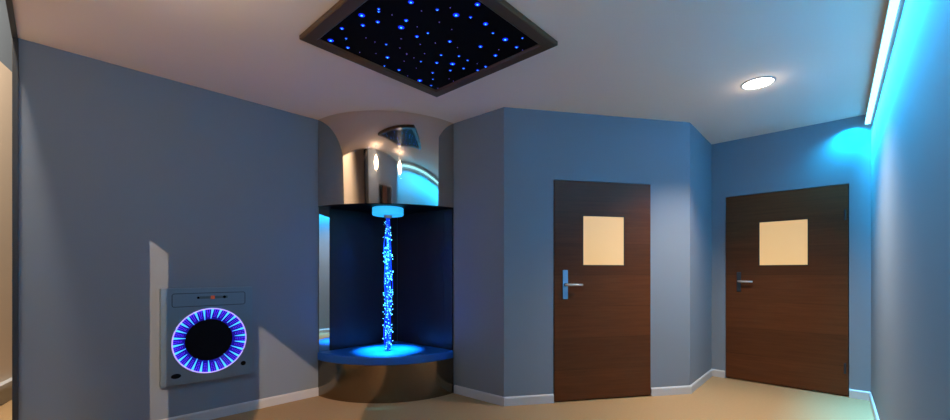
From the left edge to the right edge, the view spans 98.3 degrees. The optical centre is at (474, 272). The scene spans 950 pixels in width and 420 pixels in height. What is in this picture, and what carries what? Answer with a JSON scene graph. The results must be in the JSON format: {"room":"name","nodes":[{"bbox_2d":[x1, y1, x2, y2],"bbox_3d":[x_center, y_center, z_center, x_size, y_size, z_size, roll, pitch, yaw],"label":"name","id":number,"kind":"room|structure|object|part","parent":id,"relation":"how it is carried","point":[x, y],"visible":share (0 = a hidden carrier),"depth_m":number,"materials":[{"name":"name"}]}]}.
{"room":"care facility","nodes":[
{"label":"care facility","id":0,"kind":"room"},
{"bbox_2d":[0,0,11,382],"bbox_3d":[-3.966,-0.965,3.066,0.101,4.300,5.496,0,0,-31],"label":"wall","id":1,"kind":"structure","parent":0,"point":[5,73],"depth_m":3.81,"materials":[{"name":"beige paint"}]},
{"bbox_2d":[0,377,11,405],"bbox_3d":[-3.901,1.093,3.107,0.055,0.185,5.500,0,0,-31],"label":"baseboard","id":2,"kind":"structure","parent":1,"relation":"attached to","point":[5,386],"depth_m":3.74,"materials":[{"name":"grey paint"}]},
{"bbox_2d":[19,38,397,419],"bbox_3d":[-1.868,-0.142,3.669,0.100,2.655,2.957,0,0,44],"label":"wall","id":3,"kind":"structure","parent":0,"point":[134,184],"depth_m":3.00,"materials":[{"name":"blue paint"}]},
{"bbox_2d":[5,0,17,38],"bbox_3d":[-2.283,-1.514,1.991,1.850,0.112,0.025,0,0,44],"label":"trim","id":4,"kind":"structure","parent":3,"relation":"attached to","point":[9,4],"depth_m":2.36,"materials":[{"name":"grey"}]},
{"bbox_2d":[12,38,18,419],"bbox_3d":[-2.904,-0.142,2.599,0.112,2.655,0.027,0,0,44],"label":"trim","id":5,"kind":"structure","parent":3,"relation":"attached to","point":[15,42],"depth_m":2.56,"materials":[{"name":"grey"}]},
{"bbox_2d":[159,287,251,387],"bbox_3d":[-2.124,0.488,3.282,0.071,0.733,0.624,0,0,44],"label":"panel","id":6,"kind":"object","parent":3,"relation":"attached to","point":[205,334],"visible":1,"depth_m":3.26,"materials":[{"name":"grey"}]},
{"bbox_2d":[171,374,180,378],"bbox_3d":[-2.260,0.785,3.106,0.005,0.038,0.064,0,0,44],"label":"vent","id":7,"kind":"object","parent":6,"relation":"attached to","point":[173,376],"depth_m":3.10,"materials":[{"name":"black plastic"}]},
{"bbox_2d":[161,387,318,419],"bbox_3d":[-2.185,1.145,3.264,0.014,0.080,1.935,0,0,44],"label":"baseboard","id":8,"kind":"structure","parent":3,"relation":"attached to","point":[224,411],"depth_m":3.51,"materials":[{"name":"grey paint"}]},
{"bbox_2d":[0,376,873,419],"bbox_3d":[-0.750,1.235,1.500,13.500,0.100,12.000,0,0,0],"label":"floor","id":9,"kind":"structure","parent":0,"point":[718,398],"depth_m":3.58,"materials":[{"name":"beige plastic"}]},
{"bbox_2d":[318,110,453,402],"bbox_3d":[-0.860,-0.141,4.002,0.870,2.653,0.972,0,0,44],"label":"display unit","id":10,"kind":"object","parent":9,"relation":"on","point":[367,159],"visible":0.94,"depth_m":3.99,"materials":[{"name":"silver metal"}]},
{"bbox_3d":[-1.153,0.105,4.316,0.012,1.470,0.793,0,0,44],"label":"panel","id":11,"kind":"part","parent":10,"relation":"part of","materials":[{"name":"black"}]},
{"bbox_2d":[318,341,452,364],"bbox_3d":[-0.859,0.800,3.980,0.873,0.078,0.974,0,0,44],"label":"seat pad","id":12,"kind":"object","parent":10,"relation":"on","point":[400,353],"visible":1,"depth_m":3.86,"materials":[{"name":"blue plastic"}]},
{"bbox_2d":[318,110,453,207],"bbox_3d":[-0.860,-1.052,4.002,0.870,0.831,0.973,0,0,44],"label":"hood","id":13,"kind":"object","parent":10,"relation":"attached to","point":[368,158],"depth_m":3.81,"materials":[{"name":"silver metal"}]},
{"bbox_2d":[372,206,403,349],"bbox_3d":[-0.851,0.064,4.020,0.300,1.388,0.300,0,0,0],"label":"tube","id":14,"kind":"object","parent":10,"relation":"hanging from","point":[388,212],"visible":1,"depth_m":4.00,"materials":[{"name":"blue"}]},
{"bbox_3d":[-0.587,0.105,4.364,0.727,1.470,0.012,0,0,41],"label":"panel","id":15,"kind":"part","parent":10,"relation":"part of","materials":[{"name":"black"}]},
{"bbox_3d":[-0.264,0.105,4.087,0.121,1.470,0.012,0,0,41],"label":"edge panel","id":16,"kind":"part","parent":10,"relation":"part of","materials":[{"name":"black"}]},
{"bbox_2d":[12,0,888,143],"bbox_3d":[-0.344,-1.520,2.044,4.752,0.100,9.156,0,0,40],"label":"ceiling","id":17,"kind":"structure","parent":0,"point":[690,61],"depth_m":2.78,"materials":[{"name":"paint"}]},
{"bbox_2d":[299,0,557,96],"bbox_3d":[-0.281,-1.454,2.580,1.142,0.029,1.142,0,0,43],"label":"ceiling panel","id":18,"kind":"object","parent":17,"relation":"attached to","point":[436,48],"visible":1,"depth_m":2.54,"materials":[{"name":"black"}]},
{"bbox_2d":[741,76,775,89],"bbox_3d":[2.195,-1.466,3.188,0.228,0.008,0.228,0,0,0],"label":"recessed light","id":19,"kind":"object","parent":17,"relation":"in","point":[764,81],"visible":1,"depth_m":3.18,"materials":[{"name":"white plastic"}]},
{"bbox_2d":[453,107,503,396],"bbox_3d":[-0.273,-0.142,4.174,1.488,2.655,0.100,0,0,41],"label":"wall","id":20,"kind":"structure","parent":0,"point":[478,210],"depth_m":3.84,"materials":[{"name":"blue paint"}]},
{"bbox_2d":[454,385,504,405],"bbox_3d":[0.030,1.145,3.838,0.615,0.080,0.013,0,0,41],"label":"baseboard","id":21,"kind":"structure","parent":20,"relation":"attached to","point":[483,396],"depth_m":3.82,"materials":[{"name":"grey paint"}]},
{"bbox_2d":[504,107,689,396],"bbox_3d":[1.173,-0.142,3.889,1.887,2.655,0.100,0,0,-12],"label":"wall","id":22,"kind":"structure","parent":0,"point":[542,147],"depth_m":3.78,"materials":[{"name":"blue paint"}]},
{"bbox_2d":[505,385,691,405],"bbox_3d":[1.185,1.145,3.833,1.900,0.080,0.014,0,0,-12],"label":"baseboard","id":23,"kind":"structure","parent":22,"relation":"attached to","point":[672,390],"depth_m":3.72,"materials":[{"name":"grey paint"}]},
{"bbox_2d":[554,180,650,400],"bbox_3d":[1.198,0.169,3.853,0.986,2.032,0.160,0,0,-12],"label":"door","id":24,"kind":"structure","parent":22,"relation":"in","point":[602,230],"depth_m":3.83,"materials":[{"name":"brown wood"}]},
{"bbox_3d":[0.825,0.110,3.754,0.050,0.266,0.010,0,0,-12],"label":"handle plate","id":25,"kind":"part","parent":24,"relation":"part of","materials":[{"name":"blue"}]},
{"bbox_3d":[0.899,0.111,3.740,0.161,0.022,0.058,0,0,-12],"label":"lever","id":26,"kind":"part","parent":24,"relation":"part of","materials":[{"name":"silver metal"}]},
{"bbox_2d":[690,123,710,384],"bbox_3d":[2.374,-0.142,4.407,0.100,2.655,0.922,0,0,41],"label":"wall","id":27,"kind":"structure","parent":0,"point":[700,147],"depth_m":4.34,"materials":[{"name":"blue paint"}]},
{"bbox_2d":[690,369,712,392],"bbox_3d":[2.415,1.145,4.368,0.015,0.080,0.926,0,0,41],"label":"baseboard","id":28,"kind":"structure","parent":27,"relation":"attached to","point":[709,374],"depth_m":4.33,"materials":[{"name":"grey paint"}]},
{"bbox_2d":[711,115,870,391],"bbox_3d":[3.259,-0.142,4.261,1.419,2.655,0.100,0,0,44],"label":"wall","id":29,"kind":"structure","parent":0,"point":[837,152],"depth_m":4.09,"materials":[{"name":"blue paint"}]},
{"bbox_2d":[726,184,848,395],"bbox_3d":[3.192,0.169,4.270,1.026,2.032,0.160,0,0,44],"label":"door","id":30,"kind":"structure","parent":29,"relation":"in","point":[787,252],"depth_m":4.21,"materials":[{"name":"brown wood"}]},
{"bbox_3d":[2.902,0.102,4.522,0.040,0.215,0.010,0,0,44],"label":"handle plate","id":31,"kind":"part","parent":30,"relation":"part of","materials":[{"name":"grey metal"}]},
{"bbox_2d":[712,369,869,400],"bbox_3d":[3.184,1.145,4.255,1.319,0.080,0.015,0,0,44],"label":"baseboard","id":32,"kind":"structure","parent":29,"relation":"attached to","point":[857,394],"depth_m":3.87,"materials":[{"name":"grey paint"}]},
{"bbox_2d":[871,0,949,419],"bbox_3d":[0.856,-0.142,0.514,0.100,2.655,8.640,0,0,41],"label":"wall","id":33,"kind":"structure","parent":0,"point":[910,120],"depth_m":1.76,"materials":[{"name":"blue paint"}]},
{"bbox_2d":[869,392,878,419],"bbox_3d":[1.879,1.145,1.771,0.013,0.080,5.400,0,0,41],"label":"baseboard","id":34,"kind":"structure","parent":33,"relation":"attached to","point":[872,404],"depth_m":3.44,"materials":[{"name":"grey paint"}]},
{"bbox_2d":[865,0,899,123],"bbox_3d":[1.864,-1.392,1.776,0.041,0.036,5.388,0,0,41],"label":"light strip","id":35,"kind":"object","parent":33,"relation":"attached to","point":[893,5],"visible":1,"depth_m":2.58,"materials":[{"name":"white plastic"}]}
]}

